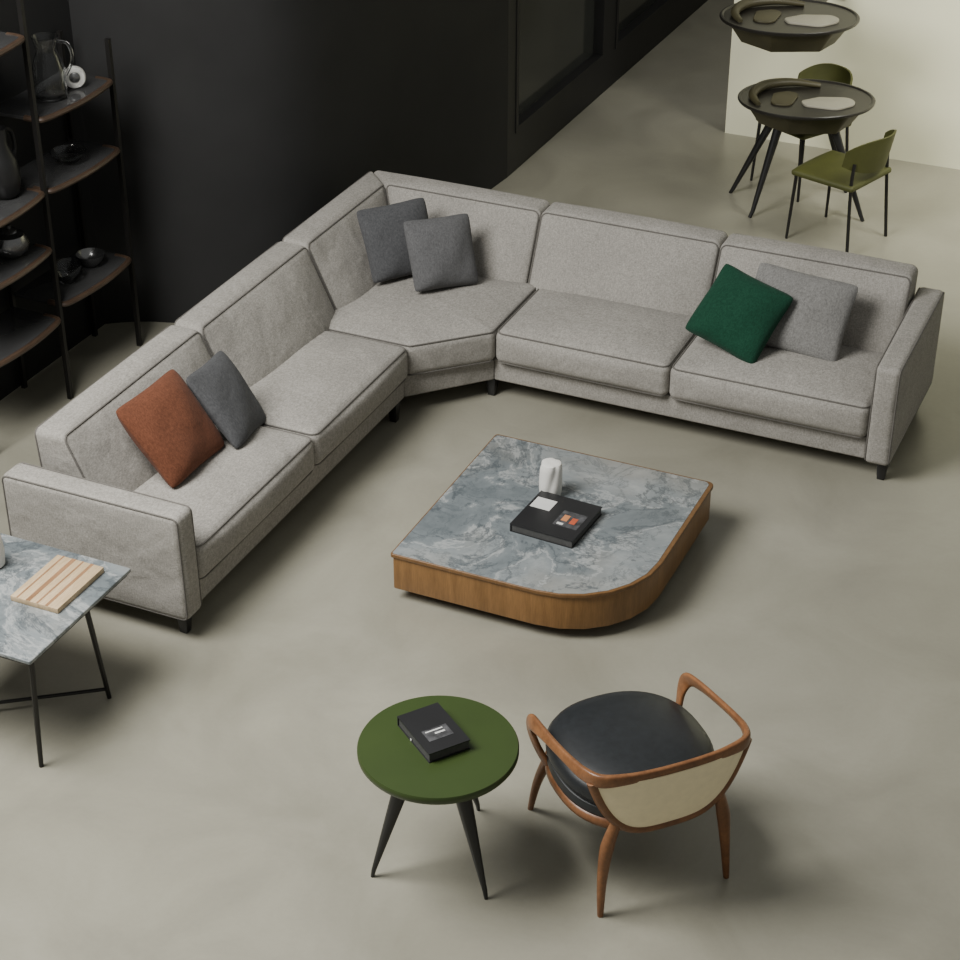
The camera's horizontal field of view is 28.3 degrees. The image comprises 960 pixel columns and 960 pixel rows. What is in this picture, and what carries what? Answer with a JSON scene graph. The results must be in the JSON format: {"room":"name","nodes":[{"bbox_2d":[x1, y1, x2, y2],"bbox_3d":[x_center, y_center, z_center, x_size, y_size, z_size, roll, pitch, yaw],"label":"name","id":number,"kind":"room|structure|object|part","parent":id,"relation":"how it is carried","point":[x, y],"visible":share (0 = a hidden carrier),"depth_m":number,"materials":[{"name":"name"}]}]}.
{"room":"living room","nodes":[
{"label":"living room","id":0,"kind":"room"},
{"bbox_2d":[0,0,508,400],"bbox_3d":[-2.370,-1.579,8.716,1.500,3.600,9.120,13,34,20],"label":"wall","id":1,"kind":"structure","parent":0,"point":[240,121],"depth_m":10.68,"materials":[{"name":"black paint"}]},
{"bbox_2d":[507,0,610,176],"bbox_3d":[0.510,-4.056,12.765,0.158,3.600,1.900,13,34,20],"label":"window","id":2,"kind":"structure","parent":1,"relation":"in","point":[558,50],"depth_m":13.38,"materials":[{"name":"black glass"}]},
{"bbox_3d":[0.505,-3.922,12.862,0.020,2.730,1.660,13,34,20],"label":"pane","id":3,"kind":"part","parent":2,"relation":"part of","materials":[{"name":"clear glass"}]},
{"bbox_2d":[0,0,959,959],"bbox_3d":[2.780,-0.188,9.987,12.000,0.100,20.000,13,34,20],"label":"floor","id":4,"kind":"structure","parent":0,"point":[220,804],"depth_m":8.10,"materials":[{"name":"concrete"}]},
{"bbox_2d":[0,533,130,767],"bbox_3d":[-1.925,0.694,7.924,0.720,0.552,0.710,13,34,20],"label":"side table","id":5,"kind":"object","parent":4,"relation":"on","point":[27,632],"visible":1,"depth_m":7.72,"materials":[{"name":"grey stone"}]},
{"bbox_2d":[0,534,4,567],"bbox_3d":[-2.034,0.275,7.898,0.120,0.190,0.120,13,34,20],"label":"vase","id":6,"kind":"object","parent":5,"relation":"on","point":[2,549],"visible":1,"depth_m":7.90,"materials":[{"name":"white ceramic"}]},
{"bbox_3d":[-1.758,0.933,7.559,0.043,0.521,0.022,1,31,1],"label":"leg","id":7,"kind":"part","parent":5,"relation":"part of","materials":[{"name":"black metal"}]},
{"bbox_2d":[10,555,103,613],"bbox_3d":[-1.730,0.424,7.810,0.230,0.026,0.330,13,34,20],"label":"wooden board","id":8,"kind":"object","parent":5,"relation":"on","point":[61,580],"visible":1,"depth_m":7.79,"materials":[{"name":"brown wood"}]},
{"bbox_3d":[-1.925,0.479,7.793,0.700,0.015,0.690,13,34,20],"label":"frame","id":9,"kind":"part","parent":5,"relation":"part of","materials":[{"name":"black metal"}]},
{"bbox_3d":[-1.582,0.727,7.896,0.024,0.524,0.123,6,32,10],"label":"leg","id":10,"kind":"part","parent":5,"relation":"part of","materials":[{"name":"black metal"}]},
{"bbox_2d":[0,0,142,399],"bbox_3d":[-2.324,-1.470,9.735,0.381,2.350,1.384,13,34,20],"label":"shelving unit","id":11,"kind":"object","parent":4,"relation":"on","point":[21,330],"visible":0.95,"depth_m":9.92,"materials":[{"name":"black metal"}]},
{"bbox_3d":[-2.469,-2.023,9.037,0.345,0.018,0.650,13,34,20],"label":"shelf","id":12,"kind":"part","parent":11,"relation":"part of","materials":[{"name":"grey wood"}]},
{"bbox_2d":[0,125,20,199],"bbox_3d":[-2.378,-1.585,9.507,0.184,0.360,0.169,-14,34,-22],"label":"jug","id":13,"kind":"object","parent":11,"relation":"on","point":[10,175],"visible":1,"depth_m":9.48,"materials":[{"name":"paint"}]},
{"bbox_3d":[-2.350,-1.676,9.537,0.020,0.214,0.085,13,34,20],"label":"handle","id":14,"kind":"part","parent":13,"relation":"part of","materials":[{"name":"black ceramic"}]},
{"bbox_3d":[-2.487,-1.508,9.798,0.024,2.350,0.024,13,34,20],"label":"post","id":15,"kind":"part","parent":11,"relation":"part of","materials":[{"name":"black metal"}]},
{"bbox_2d":[0,224,29,258],"bbox_3d":[-2.405,-1.217,9.679,0.231,0.172,0.190,-18,36,-27],"label":"teapot","id":16,"kind":"object","parent":11,"relation":"on","point":[14,242],"visible":0.91,"depth_m":9.64,"materials":[{"name":"silver metal"}]},
{"bbox_3d":[-2.388,-1.278,9.655,0.084,0.042,0.084,13,34,20],"label":"lid","id":17,"kind":"part","parent":16,"relation":"part of","materials":[{"name":"black metal"}]},
{"bbox_3d":[-2.469,-1.332,9.459,0.345,0.018,0.650,13,34,20],"label":"shelf","id":18,"kind":"part","parent":11,"relation":"part of","materials":[{"name":"grey wood"}]},
{"bbox_3d":[-2.469,-1.067,9.621,0.345,0.018,0.650,13,34,20],"label":"shelf","id":19,"kind":"part","parent":11,"relation":"part of","materials":[{"name":"grey wood"}]},
{"bbox_3d":[-2.469,-0.726,9.830,0.345,0.018,0.650,13,34,20],"label":"shelf","id":20,"kind":"part","parent":11,"relation":"part of","materials":[{"name":"grey wood"}]},
{"bbox_3d":[-2.213,-1.444,9.693,0.024,2.350,0.024,13,34,20],"label":"post","id":21,"kind":"part","parent":11,"relation":"part of","materials":[{"name":"black metal"}]},
{"bbox_2d":[31,32,73,101],"bbox_3d":[-2.179,-2.092,9.665,0.195,0.320,0.170,11,33,17],"label":"glass jug","id":22,"kind":"object","parent":11,"relation":"on","point":[49,73],"visible":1,"depth_m":9.63,"materials":[{"name":"clear glass"}]},
{"bbox_3d":[-2.100,-2.143,9.669,0.081,0.192,0.016,-8,32,-13],"label":"handle","id":23,"kind":"part","parent":22,"relation":"part of","materials":[{"name":"clear glass"}]},
{"bbox_3d":[-2.190,-1.971,9.795,0.345,0.018,0.650,13,34,20],"label":"shelf","id":24,"kind":"part","parent":11,"relation":"part of","materials":[{"name":"grey wood"}]},
{"bbox_3d":[-2.190,-1.647,9.993,0.345,0.018,0.650,13,34,20],"label":"shelf","id":25,"kind":"part","parent":11,"relation":"part of","materials":[{"name":"grey wood"}]},
{"bbox_2d":[49,144,85,164],"bbox_3d":[-2.158,-1.697,9.997,0.190,0.060,0.190,13,34,20],"label":"glass bowl","id":26,"kind":"object","parent":11,"relation":"on","point":[68,154],"visible":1,"depth_m":10.03,"materials":[{"name":"black glass"}]},
{"bbox_2d":[56,257,81,283],"bbox_3d":[-2.216,-1.113,10.231,0.170,0.100,0.170,13,34,20],"label":"glass bowl","id":27,"kind":"object","parent":11,"relation":"on","point":[69,268],"visible":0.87,"depth_m":10.23,"materials":[{"name":"black glass"}]},
{"bbox_3d":[-2.190,-1.101,10.327,0.345,0.018,0.650,13,34,20],"label":"shelf","id":28,"kind":"part","parent":11,"relation":"part of","materials":[{"name":"grey wood"}]},
{"bbox_2d":[66,66,85,87],"bbox_3d":[-2.093,-2.080,9.843,0.114,0.114,0.042,-6,32,-9],"label":"ring ornament","id":29,"kind":"object","parent":11,"relation":"on","point":[76,78],"visible":0.9,"depth_m":9.83,"materials":[{"name":"white ceramic"}]},
{"bbox_3d":[-2.208,-1.593,10.473,0.024,1.790,0.024,13,34,20],"label":"post","id":30,"kind":"part","parent":11,"relation":"part of","materials":[{"name":"black metal"}]},
{"bbox_2d":[75,247,104,267],"bbox_3d":[-2.126,-1.205,10.410,0.160,0.070,0.160,13,34,20],"label":"bowl","id":31,"kind":"object","parent":11,"relation":"on","point":[90,257],"visible":0.97,"depth_m":10.43,"materials":[{"name":"silver metal"}]},
{"bbox_3d":[-1.934,-1.529,10.368,0.024,1.790,0.024,13,34,20],"label":"post","id":32,"kind":"part","parent":11,"relation":"part of","materials":[{"name":"black metal"}]},
{"bbox_2d":[357,695,518,899],"bbox_3d":[-0.149,1.196,7.102,0.592,0.551,0.612,13,34,20],"label":"side table","id":33,"kind":"object","parent":4,"relation":"on","point":[386,756],"visible":0.88,"depth_m":6.92,"materials":[{"name":"green paint"}]},
{"bbox_3d":[-0.315,1.243,7.046,0.205,0.530,0.073,-11,33,-17],"label":"leg","id":34,"kind":"part","parent":33,"relation":"part of","materials":[{"name":"black paint"}]},
{"bbox_2d":[397,702,469,762],"bbox_3d":[-0.171,0.923,6.978,0.171,0.044,0.250,-16,35,-25],"label":"book","id":35,"kind":"object","parent":33,"relation":"on","point":[430,728],"visible":1,"depth_m":6.95,"materials":[{"name":"black paper"}]},
{"bbox_2d":[422,723,453,741],"bbox_3d":[-0.154,0.920,6.943,0.100,0.001,0.065,-16,35,-25],"label":"print","id":36,"kind":"object","parent":35,"relation":"on","point":[432,732],"depth_m":6.94},
{"bbox_3d":[-0.033,1.278,6.989,0.213,0.530,0.075,25,39,34],"label":"leg","id":37,"kind":"part","parent":33,"relation":"part of","materials":[{"name":"black paint"}]},
{"bbox_3d":[-0.067,1.120,7.247,0.076,0.530,0.246,13,34,20],"label":"leg","id":38,"kind":"part","parent":33,"relation":"part of","materials":[{"name":"black paint"}]},
{"bbox_2d":[2,170,944,633],"bbox_3d":[0.158,-0.293,9.295,3.414,0.801,3.571,13,34,20],"label":"sofa","id":39,"kind":"object","parent":4,"relation":"on","point":[590,303],"visible":0.87,"depth_m":9.76,"materials":[{"name":"grey fabric"}]},
{"bbox_3d":[-1.669,0.268,8.419,0.933,0.538,0.152,13,34,20],"label":"arm","id":40,"kind":"part","parent":39,"relation":"part of","materials":[{"name":"grey fabric"}]},
{"bbox_2d":[36,325,214,490],"bbox_3d":[-1.561,-0.256,8.947,0.407,0.501,1.155,13,34,20],"label":"cushion","id":41,"kind":"object","parent":39,"relation":"on","point":[86,438],"depth_m":8.65,"materials":[{"name":"grey fabric"}]},
{"bbox_2d":[116,369,223,487],"bbox_3d":[-1.407,-0.234,8.734,0.317,0.371,0.447,14,34,22],"label":"throw pillow","id":42,"kind":"object","parent":39,"relation":"on","point":[166,421],"visible":1,"depth_m":8.63,"materials":[{"name":"orange fabric"}]},
{"bbox_3d":[-1.309,0.624,8.456,0.055,0.112,0.055,13,34,20],"label":"leg","id":43,"kind":"part","parent":39,"relation":"part of","materials":[{"name":"black paint"}]},
{"bbox_2d":[134,426,313,577],"bbox_3d":[-1.258,0.045,8.832,0.602,0.232,1.067,13,34,20],"label":"seat cushion","id":44,"kind":"object","parent":39,"relation":"on","point":[231,493],"depth_m":8.70,"materials":[{"name":"grey fabric"}]},
{"bbox_2d":[186,351,265,448],"bbox_3d":[-1.188,-0.377,9.049,0.285,0.380,0.429,10,33,16],"label":"throw pillow","id":45,"kind":"object","parent":39,"relation":"on","point":[218,385],"visible":0.99,"depth_m":8.94,"materials":[{"name":"grey fabric"}]},
{"bbox_2d":[175,241,334,387],"bbox_3d":[-1.102,-0.788,9.817,0.407,0.501,1.079,13,34,20],"label":"cushion","id":46,"kind":"object","parent":39,"relation":"on","point":[280,305],"depth_m":9.71,"materials":[{"name":"grey fabric"}]},
{"bbox_3d":[-1.211,-0.080,9.375,0.835,0.133,2.110,13,34,20],"label":"frame","id":47,"kind":"part","parent":39,"relation":"part of","materials":[{"name":"grey fabric"}]},
{"bbox_2d":[250,331,407,463],"bbox_3d":[-0.830,-0.452,9.644,0.602,0.232,1.019,13,34,20],"label":"seat cushion","id":48,"kind":"object","parent":39,"relation":"on","point":[323,386],"depth_m":9.53,"materials":[{"name":"grey fabric"}]},
{"bbox_2d":[283,172,386,308],"bbox_3d":[-0.666,-1.299,10.652,0.400,0.500,1.063,13,34,20],"label":"cushion","id":49,"kind":"object","parent":39,"relation":"on","point":[331,238],"depth_m":10.36,"materials":[{"name":"grey fabric"}]},
{"bbox_2d":[357,198,428,282],"bbox_3d":[-0.447,-1.320,10.482,0.400,0.369,0.257,-14,34,-22],"label":"throw pillow","id":50,"kind":"object","parent":39,"relation":"on","point":[382,227],"visible":0.74,"depth_m":10.41,"materials":[{"name":"grey fabric"}]},
{"bbox_3d":[-0.453,-0.362,10.069,0.055,0.112,0.055,13,34,20],"label":"leg","id":51,"kind":"part","parent":39,"relation":"part of","materials":[{"name":"black paint"}]},
{"bbox_2d":[329,275,534,373],"bbox_3d":[-0.280,-0.890,10.367,0.912,0.226,0.972,13,34,20],"label":"seat cushion","id":52,"kind":"object","parent":39,"relation":"on","point":[447,330],"depth_m":10.14,"materials":[{"name":"grey fabric"}]},
{"bbox_2d":[403,213,477,291],"bbox_3d":[-0.205,-1.227,10.364,0.379,0.357,0.259,-10,33,-16],"label":"throw pillow","id":53,"kind":"object","parent":39,"relation":"on","point":[440,250],"visible":1,"depth_m":10.30,"materials":[{"name":"grey fabric"}]},
{"bbox_3d":[-0.358,-0.846,10.629,1.185,0.133,1.270,13,34,20],"label":"frame","id":54,"kind":"part","parent":39,"relation":"part of","materials":[{"name":"grey fabric"}]},
{"bbox_2d":[374,171,549,282],"bbox_3d":[-0.192,-1.379,10.784,1.109,0.500,0.420,13,34,20],"label":"cushion","id":55,"kind":"object","parent":39,"relation":"on","point":[507,228],"depth_m":10.60,"materials":[{"name":"grey fabric"}]},
{"bbox_3d":[0.067,-0.515,10.318,0.055,0.112,0.055,13,34,20],"label":"leg","id":56,"kind":"part","parent":39,"relation":"part of","materials":[{"name":"black paint"}]},
{"bbox_2d":[496,289,695,394],"bbox_3d":[0.644,-0.763,10.153,0.970,0.232,0.667,13,34,20],"label":"seat cushion","id":57,"kind":"object","parent":39,"relation":"on","point":[612,339],"depth_m":10.00,"materials":[{"name":"grey fabric"}]},
{"bbox_2d":[529,202,727,315],"bbox_3d":[0.784,-1.147,10.404,1.034,0.501,0.432,13,34,20],"label":"cushion","id":58,"kind":"object","parent":39,"relation":"on","point":[658,266],"depth_m":10.31,"materials":[{"name":"grey fabric"}]},
{"bbox_3d":[1.184,-0.591,10.211,2.030,0.133,0.898,13,34,20],"label":"frame","id":59,"kind":"part","parent":39,"relation":"part of","materials":[{"name":"grey fabric"}]},
{"bbox_2d":[685,264,792,363],"bbox_3d":[1.319,-0.840,9.743,0.448,0.380,0.326,23,38,33],"label":"throw pillow","id":60,"kind":"object","parent":39,"relation":"on","point":[739,313],"visible":1,"depth_m":9.67,"materials":[{"name":"green fabric"}]},
{"bbox_2d":[669,336,882,436],"bbox_3d":[1.562,-0.548,9.800,1.039,0.232,0.667,13,34,20],"label":"seat cushion","id":61,"kind":"object","parent":39,"relation":"on","point":[782,387],"depth_m":9.60,"materials":[{"name":"grey fabric"}]},
{"bbox_2d":[755,263,857,361],"bbox_3d":[1.621,-0.849,9.764,0.540,0.373,0.286,16,35,24],"label":"throw pillow","id":62,"kind":"object","parent":39,"relation":"on","point":[814,324],"visible":0.83,"depth_m":9.69,"materials":[{"name":"grey fabric"}]},
{"bbox_2d":[716,234,917,352],"bbox_3d":[1.727,-0.926,10.042,1.032,0.501,0.432,13,34,20],"label":"cushion","id":63,"kind":"object","parent":39,"relation":"on","point":[886,295],"depth_m":9.88,"materials":[{"name":"grey fabric"}]},
{"bbox_3d":[2.019,-0.057,9.569,0.055,0.112,0.055,13,34,20],"label":"leg","id":64,"kind":"part","parent":39,"relation":"part of","materials":[{"name":"black paint"}]},
{"bbox_3d":[2.167,-0.540,9.725,0.152,0.555,0.992,13,34,20],"label":"arm","id":65,"kind":"part","parent":39,"relation":"part of","materials":[{"name":"grey fabric"}]},
{"bbox_2d":[391,434,712,628],"bbox_3d":[0.358,0.278,8.888,1.142,0.252,1.182,13,34,20],"label":"coffee table","id":66,"kind":"object","parent":4,"relation":"on","point":[464,551],"visible":1,"depth_m":8.64,"materials":[{"name":"grey stone"}]},
{"bbox_2d":[539,458,561,494],"bbox_3d":[0.333,-0.009,8.945,0.108,0.177,0.110,13,34,20],"label":"vase","id":67,"kind":"object","parent":66,"relation":"on","point":[550,477],"visible":1,"depth_m":8.90,"materials":[{"name":"white ceramic"}]},
{"bbox_2d":[510,490,601,548],"bbox_3d":[0.351,0.179,8.767,0.315,0.044,0.325,15,35,23],"label":"book","id":68,"kind":"object","parent":66,"relation":"on","point":[549,517],"visible":1,"depth_m":8.73,"materials":[{"name":"black paper"}]},
{"bbox_2d":[561,515,570,521],"bbox_3d":[0.393,0.175,8.732,0.030,0.001,0.050,15,35,23],"label":"print","id":69,"kind":"object","parent":68,"relation":"on","point":[564,518],"depth_m":8.73},
{"bbox_2d":[552,510,587,529],"bbox_3d":[0.413,0.184,8.719,0.120,0.001,0.130,15,35,23],"label":"print","id":70,"kind":"object","parent":68,"relation":"on","point":[561,519],"depth_m":8.72},
{"bbox_2d":[568,518,577,524],"bbox_3d":[0.427,0.190,8.707,0.028,0.001,0.050,15,35,23],"label":"print","id":71,"kind":"object","parent":68,"relation":"on","point":[571,521],"depth_m":8.71},
{"bbox_2d":[526,672,751,917],"bbox_3d":[0.569,1.113,7.113,0.695,0.684,0.712,-12,34,-19],"label":"armchair","id":72,"kind":"object","parent":4,"relation":"on","point":[627,761],"visible":1,"depth_m":6.92,"materials":[{"name":"black leather"}]},
{"bbox_3d":[0.236,1.160,7.330,0.047,0.377,0.160,-21,37,-30],"label":"leg","id":73,"kind":"part","parent":72,"relation":"part of","materials":[{"name":"brown wood"}]},
{"bbox_3d":[0.555,1.053,7.114,0.592,0.056,0.604,-12,34,-19],"label":"seat","id":74,"kind":"part","parent":72,"relation":"part of","materials":[{"name":"black leather"}]},
{"bbox_3d":[0.555,1.087,7.135,0.600,0.050,0.624,-12,34,-19],"label":"seat frame","id":75,"kind":"part","parent":72,"relation":"part of","materials":[{"name":"brown wood"}]},
{"bbox_3d":[0.463,1.396,6.886,0.087,0.435,0.055,-12,34,-19],"label":"leg","id":76,"kind":"part","parent":72,"relation":"part of","materials":[{"name":"brown wood"}]},
{"bbox_2d":[545,691,713,804],"bbox_3d":[0.555,0.977,7.068,0.600,0.124,0.613,-12,34,-19],"label":"seat cushion","id":77,"kind":"object","parent":72,"relation":"on","point":[621,732],"depth_m":7.03,"materials":[{"name":"black leather"}]},
{"bbox_3d":[0.589,0.985,6.979,0.695,0.328,0.607,-12,34,-19],"label":"arm rail","id":78,"kind":"part","parent":72,"relation":"part of","materials":[{"name":"brown wood"}]},
{"bbox_3d":[0.677,1.116,6.815,0.655,0.300,0.055,-12,34,-19],"label":"frame","id":79,"kind":"part","parent":72,"relation":"part of","materials":[{"name":"brown wood"}]},
{"bbox_3d":[0.689,1.120,6.783,0.592,0.288,0.095,-12,34,-19],"label":"panel","id":80,"kind":"part","parent":72,"relation":"part of","materials":[{"name":"beige fabric"}]},
{"bbox_3d":[0.887,1.303,7.038,0.087,0.435,0.055,-12,34,-19],"label":"leg","id":81,"kind":"part","parent":72,"relation":"part of","materials":[{"name":"brown wood"}]},
{"bbox_2d":[607,0,699,88],"bbox_3d":[1.347,-5.026,14.352,0.158,3.600,2.180,13,34,20],"label":"window","id":82,"kind":"structure","parent":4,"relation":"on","point":[637,27],"depth_m":14.85,"materials":[{"name":"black glass"}]},
{"bbox_3d":[1.342,-4.892,14.449,0.020,2.730,1.940,13,34,20],"label":"pane","id":83,"kind":"part","parent":82,"relation":"part of","materials":[{"name":"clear glass"}]},
{"bbox_2d":[750,63,852,201],"bbox_3d":[2.169,-2.330,12.670,0.560,0.756,0.472,-21,37,-30],"label":"dining chair","id":84,"kind":"object","parent":4,"relation":"on","point":[823,71],"visible":0.26,"depth_m":12.66,"materials":[{"name":"green fabric"}]},
{"bbox_3d":[1.850,-2.209,12.783,0.049,0.431,0.024,2,31,3],"label":"leg","id":85,"kind":"part","parent":84,"relation":"part of","materials":[{"name":"black metal"}]},
{"bbox_3d":[2.191,-2.408,12.946,0.033,0.602,0.071,5,32,8],"label":"leg","id":86,"kind":"part","parent":84,"relation":"part of","materials":[{"name":"black metal"}]},
{"bbox_3d":[2.099,-2.028,12.488,0.024,0.431,0.049,8,32,13],"label":"leg","id":87,"kind":"part","parent":84,"relation":"part of","materials":[{"name":"black metal"}]},
{"bbox_3d":[2.133,-2.379,12.609,0.470,0.052,0.460,-21,37,-30],"label":"seat","id":88,"kind":"part","parent":84,"relation":"part of","materials":[{"name":"green fabric"}]},
{"bbox_3d":[2.321,-2.609,12.628,0.186,0.235,0.466,-21,37,-30],"label":"backrest","id":89,"kind":"part","parent":84,"relation":"part of","materials":[{"name":"green fabric"}]},
{"bbox_3d":[2.438,-2.229,12.653,0.071,0.602,0.033,5,32,8],"label":"leg","id":90,"kind":"part","parent":84,"relation":"part of","materials":[{"name":"black metal"}]},
{"bbox_2d":[729,78,875,221],"bbox_3d":[2.076,-2.133,12.305,0.870,0.810,0.709,0,31,0],"label":"table","id":91,"kind":"object","parent":4,"relation":"on","point":[786,105],"visible":1,"depth_m":12.12,"materials":[{"name":"brown paint"}]},
{"bbox_3d":[1.794,-2.132,12.498,0.308,0.608,0.057,17,35,25],"label":"leg","id":92,"kind":"part","parent":91,"relation":"part of","materials":[{"name":"black paint"}]},
{"bbox_3d":[1.832,-1.978,12.249,0.210,0.603,0.057,-15,35,-23],"label":"leg","id":93,"kind":"part","parent":91,"relation":"part of","materials":[{"name":"black paint"}]},
{"bbox_3d":[1.928,-2.424,12.114,0.156,0.013,0.259,12,33,19],"label":"dish","id":94,"kind":"part","parent":91,"relation":"part of","materials":[{"name":"beige ceramic"}]},
{"bbox_3d":[2.335,-2.136,12.506,0.279,0.607,0.057,-19,36,-28],"label":"leg","id":95,"kind":"part","parent":91,"relation":"part of","materials":[{"name":"black paint"}]},
{"bbox_3d":[2.354,-1.962,12.220,0.298,0.607,0.057,17,35,25],"label":"leg","id":96,"kind":"part","parent":91,"relation":"part of","materials":[{"name":"black paint"}]},
{"bbox_2d":[785,129,896,251],"bbox_3d":[2.279,-1.855,11.893,0.560,0.756,0.472,25,40,35],"label":"dining chair","id":97,"kind":"object","parent":4,"relation":"on","point":[864,164],"visible":0.98,"depth_m":11.73,"materials":[{"name":"green fabric"}]},
{"bbox_3d":[1.958,-1.718,11.981,0.049,0.431,0.024,2,31,3],"label":"leg","id":98,"kind":"part","parent":97,"relation":"part of","materials":[{"name":"black metal"}]},
{"bbox_3d":[2.244,-1.883,12.250,0.024,0.431,0.049,-5,32,-8],"label":"leg","id":99,"kind":"part","parent":97,"relation":"part of","materials":[{"name":"black metal"}]},
{"bbox_3d":[2.245,-1.934,11.881,0.470,0.052,0.460,25,40,35],"label":"seat","id":100,"kind":"part","parent":97,"relation":"part of","materials":[{"name":"green plastic"}]},
{"bbox_3d":[2.269,-1.645,11.698,0.033,0.602,0.071,-1,31,-2],"label":"leg","id":101,"kind":"part","parent":97,"relation":"part of","materials":[{"name":"black metal"}]},
{"bbox_3d":[2.418,-2.011,11.650,0.186,0.235,0.466,25,40,35],"label":"backrest","id":102,"kind":"part","parent":97,"relation":"part of","materials":[{"name":"green plastic"}]},
{"bbox_3d":[2.553,-1.808,11.965,0.071,0.602,0.033,-1,31,-2],"label":"leg","id":103,"kind":"part","parent":97,"relation":"part of","materials":[{"name":"black metal"}]},
{"bbox_2d":[725,0,959,169],"bbox_3d":[5.766,-3.137,11.262,8.710,3.600,0.200,13,34,20],"label":"wall","id":104,"kind":"structure","parent":0,"point":[905,54],"depth_m":12.97,"materials":[{"name":"beige paint"}]},
{"bbox_2d":[720,0,859,51],"bbox_3d":[2.156,-2.978,12.148,0.806,0.245,1.474,24,39,34],"label":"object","id":105,"kind":"object","parent":104,"relation":"attached to","point":[768,25],"visible":1,"depth_m":11.81,"materials":[{"name":"brown paint"}]},
{"bbox_3d":[1.783,-2.890,11.880,0.156,0.013,0.259,12,33,19],"label":"dish","id":106,"kind":"part","parent":105,"relation":"part of","materials":[{"name":"beige ceramic"}]},
{"bbox_3d":[2.939,-6.878,17.380,0.150,3.600,1.200,13,34,20],"label":"wall partition","id":107,"kind":"structure","parent":0,"visible":0},
{"bbox_2d":[700,0,707,6],"bbox_3d":[2.245,-6.068,16.056,0.158,3.600,2.200,13,34,20],"label":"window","id":108,"kind":"structure","parent":107,"relation":"in","point":[702,2],"depth_m":16.15,"materials":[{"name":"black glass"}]}
]}

